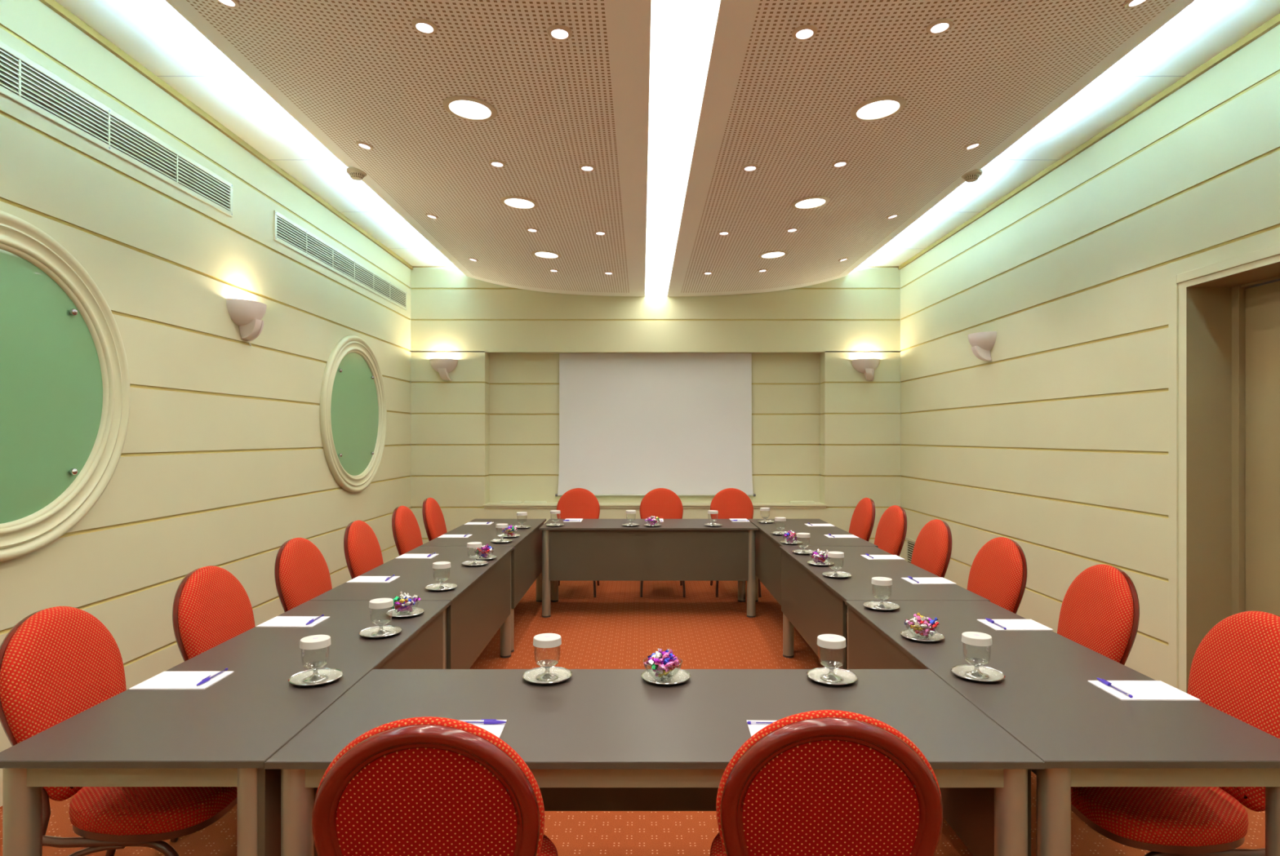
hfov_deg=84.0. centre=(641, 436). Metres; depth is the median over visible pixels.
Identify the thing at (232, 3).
spotlight
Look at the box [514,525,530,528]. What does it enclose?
saucer
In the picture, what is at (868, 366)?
wall sconce
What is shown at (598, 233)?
spotlight
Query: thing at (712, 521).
glass goblet
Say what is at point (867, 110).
recessed light
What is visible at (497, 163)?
spotlight
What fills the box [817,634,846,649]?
lid
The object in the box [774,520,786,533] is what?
glass goblet
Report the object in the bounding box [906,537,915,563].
air vent
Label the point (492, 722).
ballpoint pen
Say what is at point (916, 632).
candy
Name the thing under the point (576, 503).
backrest cushion
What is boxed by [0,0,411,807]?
wall
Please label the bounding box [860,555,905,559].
notepad
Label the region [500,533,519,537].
saucer
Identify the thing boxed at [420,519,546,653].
conference table
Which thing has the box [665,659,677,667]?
candy
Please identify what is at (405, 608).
candy
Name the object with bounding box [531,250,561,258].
recessed light
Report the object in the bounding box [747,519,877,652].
conference table
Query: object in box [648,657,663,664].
candy
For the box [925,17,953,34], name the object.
spotlight
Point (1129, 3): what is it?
spotlight
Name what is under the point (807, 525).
notepad
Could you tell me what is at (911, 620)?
candy
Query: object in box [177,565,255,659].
backrest cushion
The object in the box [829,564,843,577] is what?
glass goblet
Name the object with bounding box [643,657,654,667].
candy
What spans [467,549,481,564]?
glass goblet
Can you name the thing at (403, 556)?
notepad
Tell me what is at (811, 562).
saucer
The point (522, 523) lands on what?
glass goblet
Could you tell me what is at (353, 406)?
window
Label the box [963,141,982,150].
spotlight
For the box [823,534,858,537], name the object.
notepad
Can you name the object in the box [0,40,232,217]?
air vent
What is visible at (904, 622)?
candy bowl
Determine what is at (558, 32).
spotlight
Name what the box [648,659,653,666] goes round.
candy
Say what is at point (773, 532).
saucer
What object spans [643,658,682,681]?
candy bowl
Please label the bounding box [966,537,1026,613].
banquet chair
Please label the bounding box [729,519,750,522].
notepad
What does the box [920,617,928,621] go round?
candy
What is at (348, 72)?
ceiling panel
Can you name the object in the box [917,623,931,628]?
candy
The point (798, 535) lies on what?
lid
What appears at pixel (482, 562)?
saucer
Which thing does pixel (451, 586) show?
saucer
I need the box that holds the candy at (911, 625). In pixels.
[910,623,924,629]
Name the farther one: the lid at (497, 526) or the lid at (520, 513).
the lid at (520, 513)
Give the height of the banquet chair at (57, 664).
0.987 m
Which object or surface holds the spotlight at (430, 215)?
attached to the ceiling panel at (348, 72)
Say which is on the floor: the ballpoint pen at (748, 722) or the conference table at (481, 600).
the conference table at (481, 600)
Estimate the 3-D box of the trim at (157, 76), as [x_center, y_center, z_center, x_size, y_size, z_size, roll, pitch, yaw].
[0.155,-1.929,3.800,5.540,0.002,0.005,0,0,0]
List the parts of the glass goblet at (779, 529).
stem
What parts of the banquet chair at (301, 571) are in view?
frame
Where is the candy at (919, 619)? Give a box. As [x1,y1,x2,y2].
[916,617,931,627]
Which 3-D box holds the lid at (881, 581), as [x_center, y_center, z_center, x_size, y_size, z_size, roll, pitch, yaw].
[1.064,0.641,3.154,0.089,0.023,0.089,0,0,10]
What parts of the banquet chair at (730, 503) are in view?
leg, leg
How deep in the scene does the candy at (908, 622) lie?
2.69 m
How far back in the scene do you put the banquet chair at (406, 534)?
5.24 m
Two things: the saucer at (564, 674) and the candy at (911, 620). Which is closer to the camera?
the saucer at (564, 674)
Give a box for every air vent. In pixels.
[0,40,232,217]
[274,210,406,310]
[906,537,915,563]
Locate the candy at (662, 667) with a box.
[654,662,669,672]
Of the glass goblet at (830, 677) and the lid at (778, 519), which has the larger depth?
the lid at (778, 519)
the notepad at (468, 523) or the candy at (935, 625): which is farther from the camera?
the notepad at (468, 523)
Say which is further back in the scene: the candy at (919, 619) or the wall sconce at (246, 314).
the wall sconce at (246, 314)
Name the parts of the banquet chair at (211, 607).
leg, frame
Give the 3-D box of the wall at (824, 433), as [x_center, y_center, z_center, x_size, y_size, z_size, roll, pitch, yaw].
[0.155,-0.209,8.213,5.780,3.439,0.325,0,0,0]
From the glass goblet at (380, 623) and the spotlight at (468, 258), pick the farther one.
the spotlight at (468, 258)
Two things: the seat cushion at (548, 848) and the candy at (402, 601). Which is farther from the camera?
the candy at (402, 601)
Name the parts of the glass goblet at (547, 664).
stem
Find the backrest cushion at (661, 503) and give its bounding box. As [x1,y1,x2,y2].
[640,488,683,519]
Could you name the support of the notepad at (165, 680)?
on the conference table at (224, 734)
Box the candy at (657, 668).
[652,665,667,672]
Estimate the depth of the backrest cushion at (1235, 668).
2.09 m
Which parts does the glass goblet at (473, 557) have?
stem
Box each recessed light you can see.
[442,95,497,121]
[500,195,538,209]
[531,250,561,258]
[758,250,787,258]
[791,195,830,209]
[849,95,906,121]
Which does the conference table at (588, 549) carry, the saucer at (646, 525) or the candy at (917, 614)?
the saucer at (646, 525)
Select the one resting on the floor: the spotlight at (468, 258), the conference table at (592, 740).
the conference table at (592, 740)
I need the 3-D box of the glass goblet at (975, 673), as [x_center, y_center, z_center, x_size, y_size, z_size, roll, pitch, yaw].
[1.062,0.696,2.256,0.082,0.122,0.082,0,0,-28]
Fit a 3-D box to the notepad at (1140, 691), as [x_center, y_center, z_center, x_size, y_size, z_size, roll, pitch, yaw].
[1.494,0.758,2.125,0.225,0.004,0.158,0,0,1]
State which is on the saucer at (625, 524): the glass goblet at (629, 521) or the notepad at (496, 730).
the glass goblet at (629, 521)
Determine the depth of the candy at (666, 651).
2.24 m
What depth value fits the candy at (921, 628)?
2.65 m
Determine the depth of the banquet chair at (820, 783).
1.36 m
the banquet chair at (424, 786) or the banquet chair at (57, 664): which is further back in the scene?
the banquet chair at (57, 664)
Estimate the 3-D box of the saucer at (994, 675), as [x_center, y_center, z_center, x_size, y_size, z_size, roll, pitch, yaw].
[1.063,0.753,2.252,0.155,0.014,0.155,0,0,-28]
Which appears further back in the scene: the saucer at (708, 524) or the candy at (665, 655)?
the saucer at (708, 524)
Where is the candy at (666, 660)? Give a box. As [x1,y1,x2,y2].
[663,656,673,665]
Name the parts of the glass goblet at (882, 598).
stem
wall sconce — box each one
[226,298,266,341]
[429,358,457,381]
[851,358,879,381]
[968,331,996,361]
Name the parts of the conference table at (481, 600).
leg, modesty panel, leg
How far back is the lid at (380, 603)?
2.71 m
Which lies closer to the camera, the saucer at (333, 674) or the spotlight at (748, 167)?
the saucer at (333, 674)
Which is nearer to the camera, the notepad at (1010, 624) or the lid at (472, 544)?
the notepad at (1010, 624)
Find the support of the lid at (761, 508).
on the glass goblet at (763, 517)
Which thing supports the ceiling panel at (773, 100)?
attached to the ceiling
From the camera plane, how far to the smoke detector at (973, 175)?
4.80 m
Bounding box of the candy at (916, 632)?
[915,630,928,637]
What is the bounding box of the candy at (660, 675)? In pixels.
[657,670,673,678]
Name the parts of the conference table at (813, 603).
leg, modesty panel, leg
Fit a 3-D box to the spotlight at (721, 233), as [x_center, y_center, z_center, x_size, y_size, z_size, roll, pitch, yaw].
[0.638,-1.584,5.530,0.100,0.009,0.100,-1,0,0]
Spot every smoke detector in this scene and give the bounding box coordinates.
[346,167,366,180]
[961,168,982,182]
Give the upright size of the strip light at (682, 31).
0.020 m
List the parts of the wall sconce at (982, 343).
lamp shade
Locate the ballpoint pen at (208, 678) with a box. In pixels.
[196,667,227,685]
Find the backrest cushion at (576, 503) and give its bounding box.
[556,488,599,519]
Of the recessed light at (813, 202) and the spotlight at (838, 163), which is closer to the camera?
the spotlight at (838, 163)
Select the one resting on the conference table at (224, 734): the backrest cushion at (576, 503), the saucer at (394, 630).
the saucer at (394, 630)
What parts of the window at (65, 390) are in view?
pane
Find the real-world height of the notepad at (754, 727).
0.004 m
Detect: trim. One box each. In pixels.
[39,0,413,269]
[156,75,1185,76]
[388,248,925,248]
[412,266,898,267]
[482,502,826,508]
[897,13,1279,269]
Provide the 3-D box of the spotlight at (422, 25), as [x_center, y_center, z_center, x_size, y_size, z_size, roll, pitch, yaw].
[-0.852,-1.609,2.790,0.099,0.015,0.100,0,0,-4]
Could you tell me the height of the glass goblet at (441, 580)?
0.122 m
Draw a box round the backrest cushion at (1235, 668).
[1186,611,1279,812]
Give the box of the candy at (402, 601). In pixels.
[395,598,408,603]
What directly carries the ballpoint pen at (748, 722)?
on the notepad at (754, 727)
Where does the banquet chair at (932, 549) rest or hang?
on the floor
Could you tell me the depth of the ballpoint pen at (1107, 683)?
2.15 m
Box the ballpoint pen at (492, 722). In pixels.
[464,719,506,724]
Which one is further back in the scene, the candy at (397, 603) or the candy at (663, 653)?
the candy at (397, 603)
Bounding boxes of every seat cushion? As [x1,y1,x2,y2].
[68,786,237,835]
[539,835,558,855]
[710,832,724,855]
[1071,786,1248,847]
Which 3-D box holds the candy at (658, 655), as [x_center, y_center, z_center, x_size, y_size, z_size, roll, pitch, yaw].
[0.051,0.686,2.224,0.016,0.040,0.046,0,0,18]
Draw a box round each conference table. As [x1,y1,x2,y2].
[0,600,451,855]
[264,669,1044,855]
[309,546,514,669]
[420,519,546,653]
[539,519,758,617]
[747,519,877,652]
[779,546,990,669]
[844,600,1279,855]
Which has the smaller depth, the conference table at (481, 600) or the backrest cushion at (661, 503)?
the conference table at (481, 600)
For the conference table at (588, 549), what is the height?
0.750 m
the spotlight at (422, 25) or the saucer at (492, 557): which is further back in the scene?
the saucer at (492, 557)
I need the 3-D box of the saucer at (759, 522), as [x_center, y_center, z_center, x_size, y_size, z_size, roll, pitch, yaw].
[1.094,0.753,6.278,0.155,0.014,0.155,0,0,-23]
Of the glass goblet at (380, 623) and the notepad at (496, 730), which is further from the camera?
the glass goblet at (380, 623)
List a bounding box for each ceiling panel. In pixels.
[164,0,651,296]
[666,0,1195,296]
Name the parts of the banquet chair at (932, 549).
frame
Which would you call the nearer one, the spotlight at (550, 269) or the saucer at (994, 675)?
the saucer at (994, 675)
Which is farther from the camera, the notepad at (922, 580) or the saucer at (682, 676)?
the notepad at (922, 580)
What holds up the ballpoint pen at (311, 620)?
on the notepad at (278, 621)
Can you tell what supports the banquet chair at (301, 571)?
on the floor
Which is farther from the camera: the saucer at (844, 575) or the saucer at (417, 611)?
the saucer at (844, 575)
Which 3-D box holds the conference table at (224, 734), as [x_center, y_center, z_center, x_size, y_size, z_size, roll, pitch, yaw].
[-1.216,1.135,2.482,0.663,0.750,1.633,0,0,0]
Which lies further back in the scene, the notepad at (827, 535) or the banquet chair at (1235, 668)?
the notepad at (827, 535)
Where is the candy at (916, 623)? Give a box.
[912,619,919,626]
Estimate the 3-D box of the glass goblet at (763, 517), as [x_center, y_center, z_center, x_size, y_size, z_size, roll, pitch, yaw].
[1.089,0.696,6.282,0.082,0.122,0.082,0,0,-23]
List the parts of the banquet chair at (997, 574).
frame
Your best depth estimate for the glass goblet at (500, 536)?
5.11 m
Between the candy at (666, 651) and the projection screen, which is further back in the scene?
the projection screen
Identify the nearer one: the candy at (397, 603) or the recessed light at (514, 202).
the candy at (397, 603)
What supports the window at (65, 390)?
in the wall at (222, 464)
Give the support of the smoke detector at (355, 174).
attached to the ceiling panel at (348, 72)
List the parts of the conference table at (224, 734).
leg, leg, modesty panel, leg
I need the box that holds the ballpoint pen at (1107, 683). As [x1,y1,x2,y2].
[1096,677,1133,697]
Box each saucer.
[288,668,342,687]
[359,626,402,639]
[386,607,424,617]
[425,583,457,591]
[462,560,488,566]
[475,555,496,560]
[490,538,511,543]
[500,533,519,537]
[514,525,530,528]
[522,666,572,684]
[546,523,564,527]
[622,523,639,526]
[641,667,690,685]
[644,524,662,527]
[704,523,722,527]
[756,520,774,524]
[770,531,787,535]
[780,540,802,545]
[791,549,813,555]
[806,667,857,686]
[807,560,834,566]
[822,571,851,578]
[862,601,899,611]
[900,629,944,643]
[951,664,1004,683]
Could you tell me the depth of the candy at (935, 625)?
2.64 m
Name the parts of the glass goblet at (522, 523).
stem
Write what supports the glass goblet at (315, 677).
on the saucer at (333, 674)
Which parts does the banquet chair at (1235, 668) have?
seat rail, leg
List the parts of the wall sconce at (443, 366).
lamp shade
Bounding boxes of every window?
[0,209,130,562]
[320,335,386,493]
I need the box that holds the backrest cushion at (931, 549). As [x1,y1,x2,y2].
[911,519,948,577]
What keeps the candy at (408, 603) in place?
on the candy
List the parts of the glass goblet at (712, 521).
stem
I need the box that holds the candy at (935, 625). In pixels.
[929,622,938,631]
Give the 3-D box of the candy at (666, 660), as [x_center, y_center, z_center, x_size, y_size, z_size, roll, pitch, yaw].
[0.076,0.696,2.200,0.050,0.041,0.017,0,0,14]
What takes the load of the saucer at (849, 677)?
on the conference table at (592, 740)
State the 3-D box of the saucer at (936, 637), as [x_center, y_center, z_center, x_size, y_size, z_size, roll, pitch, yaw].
[1.056,0.753,2.679,0.155,0.014,0.155,0,0,-37]
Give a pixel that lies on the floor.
(616, 628)
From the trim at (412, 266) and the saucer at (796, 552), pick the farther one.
the trim at (412, 266)
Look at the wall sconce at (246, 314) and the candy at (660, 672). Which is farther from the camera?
the wall sconce at (246, 314)
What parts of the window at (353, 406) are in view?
pane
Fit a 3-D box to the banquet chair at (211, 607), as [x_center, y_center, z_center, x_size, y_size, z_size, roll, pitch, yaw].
[-1.482,1.014,2.849,0.620,0.987,0.456,0,0,0]
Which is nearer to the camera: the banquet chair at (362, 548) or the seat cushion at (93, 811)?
the seat cushion at (93, 811)
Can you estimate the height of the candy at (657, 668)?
0.031 m
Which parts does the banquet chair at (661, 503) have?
leg, leg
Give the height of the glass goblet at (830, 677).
0.122 m
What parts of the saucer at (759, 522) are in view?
dish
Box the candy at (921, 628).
[912,626,927,632]
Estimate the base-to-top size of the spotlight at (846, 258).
0.027 m
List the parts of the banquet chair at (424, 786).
panel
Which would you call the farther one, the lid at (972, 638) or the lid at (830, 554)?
the lid at (830, 554)
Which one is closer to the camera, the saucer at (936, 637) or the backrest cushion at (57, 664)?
the backrest cushion at (57, 664)
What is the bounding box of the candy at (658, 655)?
[655,648,662,659]
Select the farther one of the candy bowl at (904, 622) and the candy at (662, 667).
the candy bowl at (904, 622)
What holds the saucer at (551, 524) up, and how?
on the conference table at (588, 549)
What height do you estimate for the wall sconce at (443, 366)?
0.238 m
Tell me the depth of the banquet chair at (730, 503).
7.14 m
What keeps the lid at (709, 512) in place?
on the glass goblet at (712, 521)
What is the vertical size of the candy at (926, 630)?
0.038 m
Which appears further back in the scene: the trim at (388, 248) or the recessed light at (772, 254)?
the trim at (388, 248)
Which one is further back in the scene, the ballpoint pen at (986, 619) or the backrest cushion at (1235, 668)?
the ballpoint pen at (986, 619)
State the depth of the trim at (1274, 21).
4.26 m
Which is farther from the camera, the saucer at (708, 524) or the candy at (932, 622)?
the saucer at (708, 524)
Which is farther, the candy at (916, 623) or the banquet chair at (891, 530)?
the banquet chair at (891, 530)
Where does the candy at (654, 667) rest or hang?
in the candy bowl at (681, 659)
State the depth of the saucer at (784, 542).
5.06 m
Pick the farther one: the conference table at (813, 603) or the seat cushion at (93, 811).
the conference table at (813, 603)
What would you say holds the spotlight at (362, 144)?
attached to the ceiling panel at (348, 72)
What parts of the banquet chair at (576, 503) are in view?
leg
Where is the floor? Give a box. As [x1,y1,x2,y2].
[0,579,1265,855]
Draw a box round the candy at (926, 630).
[923,627,929,635]
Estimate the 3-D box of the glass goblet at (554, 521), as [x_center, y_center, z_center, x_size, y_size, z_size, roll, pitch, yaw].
[-0.736,0.696,6.052,0.082,0.122,0.082,0,0,-16]
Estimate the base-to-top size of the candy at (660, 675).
0.029 m
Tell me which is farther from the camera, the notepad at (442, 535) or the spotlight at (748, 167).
the notepad at (442, 535)
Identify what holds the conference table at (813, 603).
on the floor
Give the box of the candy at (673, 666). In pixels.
[667,664,679,670]
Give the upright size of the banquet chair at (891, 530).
0.987 m
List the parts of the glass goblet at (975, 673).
stem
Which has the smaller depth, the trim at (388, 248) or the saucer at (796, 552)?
the saucer at (796, 552)
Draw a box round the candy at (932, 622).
[927,617,937,626]
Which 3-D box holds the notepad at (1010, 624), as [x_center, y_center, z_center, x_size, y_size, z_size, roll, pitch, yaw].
[1.500,0.758,2.865,0.225,0.004,0.158,0,0,-1]
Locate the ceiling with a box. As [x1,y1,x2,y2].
[55,0,1279,266]
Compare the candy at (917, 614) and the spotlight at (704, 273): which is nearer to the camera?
the candy at (917, 614)
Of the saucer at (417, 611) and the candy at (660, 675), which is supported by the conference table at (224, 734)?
the saucer at (417, 611)
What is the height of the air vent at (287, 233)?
0.210 m
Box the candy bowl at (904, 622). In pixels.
[904,622,940,639]
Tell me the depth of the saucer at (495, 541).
5.13 m
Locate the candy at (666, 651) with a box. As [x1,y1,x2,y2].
[664,649,676,661]
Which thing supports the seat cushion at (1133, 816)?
on the banquet chair at (1235, 668)
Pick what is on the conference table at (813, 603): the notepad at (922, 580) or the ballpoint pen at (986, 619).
the notepad at (922, 580)
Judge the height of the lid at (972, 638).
0.023 m
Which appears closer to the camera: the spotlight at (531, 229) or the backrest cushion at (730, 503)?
the spotlight at (531, 229)
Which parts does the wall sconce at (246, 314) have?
lamp shade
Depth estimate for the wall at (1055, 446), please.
4.71 m
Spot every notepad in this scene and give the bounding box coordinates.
[128,671,234,690]
[256,616,329,627]
[346,576,399,582]
[395,554,439,559]
[437,534,472,537]
[461,720,506,737]
[464,522,493,524]
[563,519,582,522]
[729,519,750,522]
[746,720,776,737]
[804,524,835,526]
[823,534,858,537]
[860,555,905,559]
[901,577,956,584]
[977,619,1053,631]
[1087,680,1199,701]
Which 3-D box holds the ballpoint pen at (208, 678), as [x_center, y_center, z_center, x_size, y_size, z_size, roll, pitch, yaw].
[-1.344,0.750,2.227,0.011,0.012,0.156,0,0,1]
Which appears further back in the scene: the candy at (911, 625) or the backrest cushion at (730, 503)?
the backrest cushion at (730, 503)
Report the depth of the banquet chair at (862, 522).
5.96 m
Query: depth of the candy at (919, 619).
2.64 m
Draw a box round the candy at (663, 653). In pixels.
[657,649,669,657]
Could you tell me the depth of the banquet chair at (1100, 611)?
2.80 m
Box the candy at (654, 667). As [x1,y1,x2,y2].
[651,663,657,670]
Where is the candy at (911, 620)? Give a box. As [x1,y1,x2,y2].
[906,617,918,623]
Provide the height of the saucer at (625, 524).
0.014 m
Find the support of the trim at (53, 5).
attached to the wall at (222, 464)
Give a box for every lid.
[299,635,330,649]
[368,598,393,608]
[432,561,450,568]
[466,542,482,547]
[495,524,508,528]
[516,511,527,515]
[533,633,561,648]
[550,510,560,514]
[625,510,635,514]
[707,510,718,514]
[760,507,770,511]
[774,517,786,521]
[796,533,810,537]
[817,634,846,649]
[827,551,844,558]
[871,577,892,586]
[961,631,992,646]
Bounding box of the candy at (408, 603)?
[401,600,413,606]
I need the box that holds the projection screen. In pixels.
[555,353,755,496]
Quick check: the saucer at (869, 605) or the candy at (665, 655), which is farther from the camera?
the saucer at (869, 605)
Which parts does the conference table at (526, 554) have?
leg, modesty panel, leg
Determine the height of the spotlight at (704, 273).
0.009 m
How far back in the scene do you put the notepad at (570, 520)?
6.39 m
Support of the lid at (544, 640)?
on the glass goblet at (547, 664)
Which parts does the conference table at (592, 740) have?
leg, modesty panel, leg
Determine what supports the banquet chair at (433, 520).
on the floor
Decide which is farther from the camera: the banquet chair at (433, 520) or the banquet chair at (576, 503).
the banquet chair at (576, 503)
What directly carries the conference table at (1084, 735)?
on the floor
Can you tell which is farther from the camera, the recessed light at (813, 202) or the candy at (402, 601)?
the recessed light at (813, 202)
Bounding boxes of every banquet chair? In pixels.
[0,606,237,855]
[169,565,255,842]
[274,537,332,612]
[311,716,558,855]
[343,520,383,579]
[391,506,422,555]
[422,497,447,541]
[556,488,599,597]
[640,488,685,597]
[710,488,761,597]
[710,710,942,855]
[846,519,951,648]
[848,497,875,542]
[874,505,906,556]
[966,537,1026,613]
[1057,564,1139,665]
[1071,611,1279,855]
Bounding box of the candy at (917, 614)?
[916,613,929,622]
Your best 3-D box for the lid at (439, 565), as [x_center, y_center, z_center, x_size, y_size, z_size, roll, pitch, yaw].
[-1.000,0.641,3.549,0.089,0.023,0.089,0,0,21]
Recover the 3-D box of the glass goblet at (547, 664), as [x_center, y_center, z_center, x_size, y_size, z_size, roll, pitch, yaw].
[-0.298,0.696,2.238,0.082,0.122,0.082,0,0,25]
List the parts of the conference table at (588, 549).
leg, leg, modesty panel, leg, leg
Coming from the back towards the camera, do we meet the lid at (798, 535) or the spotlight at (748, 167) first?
the lid at (798, 535)
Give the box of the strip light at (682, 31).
[644,0,719,295]
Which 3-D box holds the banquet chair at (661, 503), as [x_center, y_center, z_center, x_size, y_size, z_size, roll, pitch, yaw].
[0.197,1.014,6.947,0.456,0.987,0.620,0,0,0]
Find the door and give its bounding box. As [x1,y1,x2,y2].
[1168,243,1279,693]
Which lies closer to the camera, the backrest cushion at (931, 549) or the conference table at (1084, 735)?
the conference table at (1084, 735)
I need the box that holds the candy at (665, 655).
[659,649,672,661]
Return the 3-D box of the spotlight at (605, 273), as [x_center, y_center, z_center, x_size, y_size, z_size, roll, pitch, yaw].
[-0.322,-1.584,6.880,0.100,0.009,0.100,1,0,0]
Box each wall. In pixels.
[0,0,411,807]
[410,267,900,556]
[900,23,1279,693]
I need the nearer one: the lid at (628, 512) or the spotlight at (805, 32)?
the spotlight at (805, 32)
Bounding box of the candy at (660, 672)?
[655,669,662,674]
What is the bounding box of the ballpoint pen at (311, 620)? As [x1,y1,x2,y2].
[306,614,324,625]
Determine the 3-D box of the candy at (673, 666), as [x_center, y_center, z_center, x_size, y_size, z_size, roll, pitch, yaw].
[0.093,0.718,2.214,0.049,0.018,0.017,0,0,-40]
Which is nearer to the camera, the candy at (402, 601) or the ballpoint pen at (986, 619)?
the ballpoint pen at (986, 619)
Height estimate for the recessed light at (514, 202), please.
0.026 m
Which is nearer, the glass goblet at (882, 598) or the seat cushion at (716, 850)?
the seat cushion at (716, 850)
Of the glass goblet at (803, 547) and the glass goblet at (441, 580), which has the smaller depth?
the glass goblet at (441, 580)
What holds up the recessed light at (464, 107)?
attached to the ceiling panel at (348, 72)
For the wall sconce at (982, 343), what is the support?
attached to the wall at (1055, 446)
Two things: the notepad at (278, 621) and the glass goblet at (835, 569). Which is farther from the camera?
the glass goblet at (835, 569)
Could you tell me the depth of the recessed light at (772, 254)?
6.28 m
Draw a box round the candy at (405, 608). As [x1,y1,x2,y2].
[397,607,409,611]
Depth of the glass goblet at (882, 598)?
3.15 m
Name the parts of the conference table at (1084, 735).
modesty panel, leg, leg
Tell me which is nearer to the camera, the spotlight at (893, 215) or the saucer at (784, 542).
the saucer at (784, 542)
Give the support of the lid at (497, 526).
on the glass goblet at (500, 536)
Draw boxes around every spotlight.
[217,0,239,8]
[355,141,373,150]
[411,17,437,34]
[425,213,438,218]
[467,257,478,261]
[488,160,506,167]
[525,227,538,231]
[546,24,572,39]
[548,268,559,271]
[578,164,595,171]
[594,231,606,235]
[603,271,613,274]
[702,271,712,274]
[717,231,730,235]
[742,164,758,171]
[757,268,768,271]
[785,227,798,231]
[791,24,817,39]
[831,160,848,167]
[838,257,848,261]
[885,213,898,218]
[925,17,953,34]
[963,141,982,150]
[1123,0,1146,8]
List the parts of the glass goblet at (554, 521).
stem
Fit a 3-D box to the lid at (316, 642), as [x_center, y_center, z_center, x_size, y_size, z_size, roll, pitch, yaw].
[-1.019,0.641,2.220,0.089,0.023,0.089,0,0,-7]
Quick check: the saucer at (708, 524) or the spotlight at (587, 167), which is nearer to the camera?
the spotlight at (587, 167)
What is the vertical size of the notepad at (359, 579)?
0.004 m
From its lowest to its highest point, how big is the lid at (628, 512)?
0.023 m
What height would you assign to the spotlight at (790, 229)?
0.015 m
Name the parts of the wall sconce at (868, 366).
lamp shade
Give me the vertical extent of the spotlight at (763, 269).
0.015 m
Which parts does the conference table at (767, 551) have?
leg, modesty panel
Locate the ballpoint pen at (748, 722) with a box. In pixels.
[746,721,773,724]
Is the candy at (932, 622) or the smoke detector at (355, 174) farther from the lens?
the smoke detector at (355, 174)
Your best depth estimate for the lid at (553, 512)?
6.02 m
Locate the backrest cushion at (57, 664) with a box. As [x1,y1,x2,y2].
[0,606,126,801]
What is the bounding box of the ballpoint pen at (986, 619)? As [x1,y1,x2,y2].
[985,617,1006,630]
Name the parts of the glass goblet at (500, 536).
stem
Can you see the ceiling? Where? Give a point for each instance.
(152, 33)
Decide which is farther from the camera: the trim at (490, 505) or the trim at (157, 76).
the trim at (490, 505)
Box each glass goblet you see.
[301,655,328,683]
[371,615,392,635]
[433,574,449,589]
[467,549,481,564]
[496,533,506,542]
[516,516,527,528]
[533,645,559,681]
[550,513,559,525]
[626,519,635,525]
[707,513,716,525]
[761,516,768,522]
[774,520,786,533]
[798,545,808,553]
[817,656,844,682]
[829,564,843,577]
[871,585,891,609]
[962,652,991,679]
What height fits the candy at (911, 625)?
0.022 m
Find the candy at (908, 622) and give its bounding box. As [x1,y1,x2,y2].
[905,619,914,626]
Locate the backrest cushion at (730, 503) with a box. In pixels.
[710,488,753,519]
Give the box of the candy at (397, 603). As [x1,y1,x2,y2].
[393,601,402,606]
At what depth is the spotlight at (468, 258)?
6.87 m

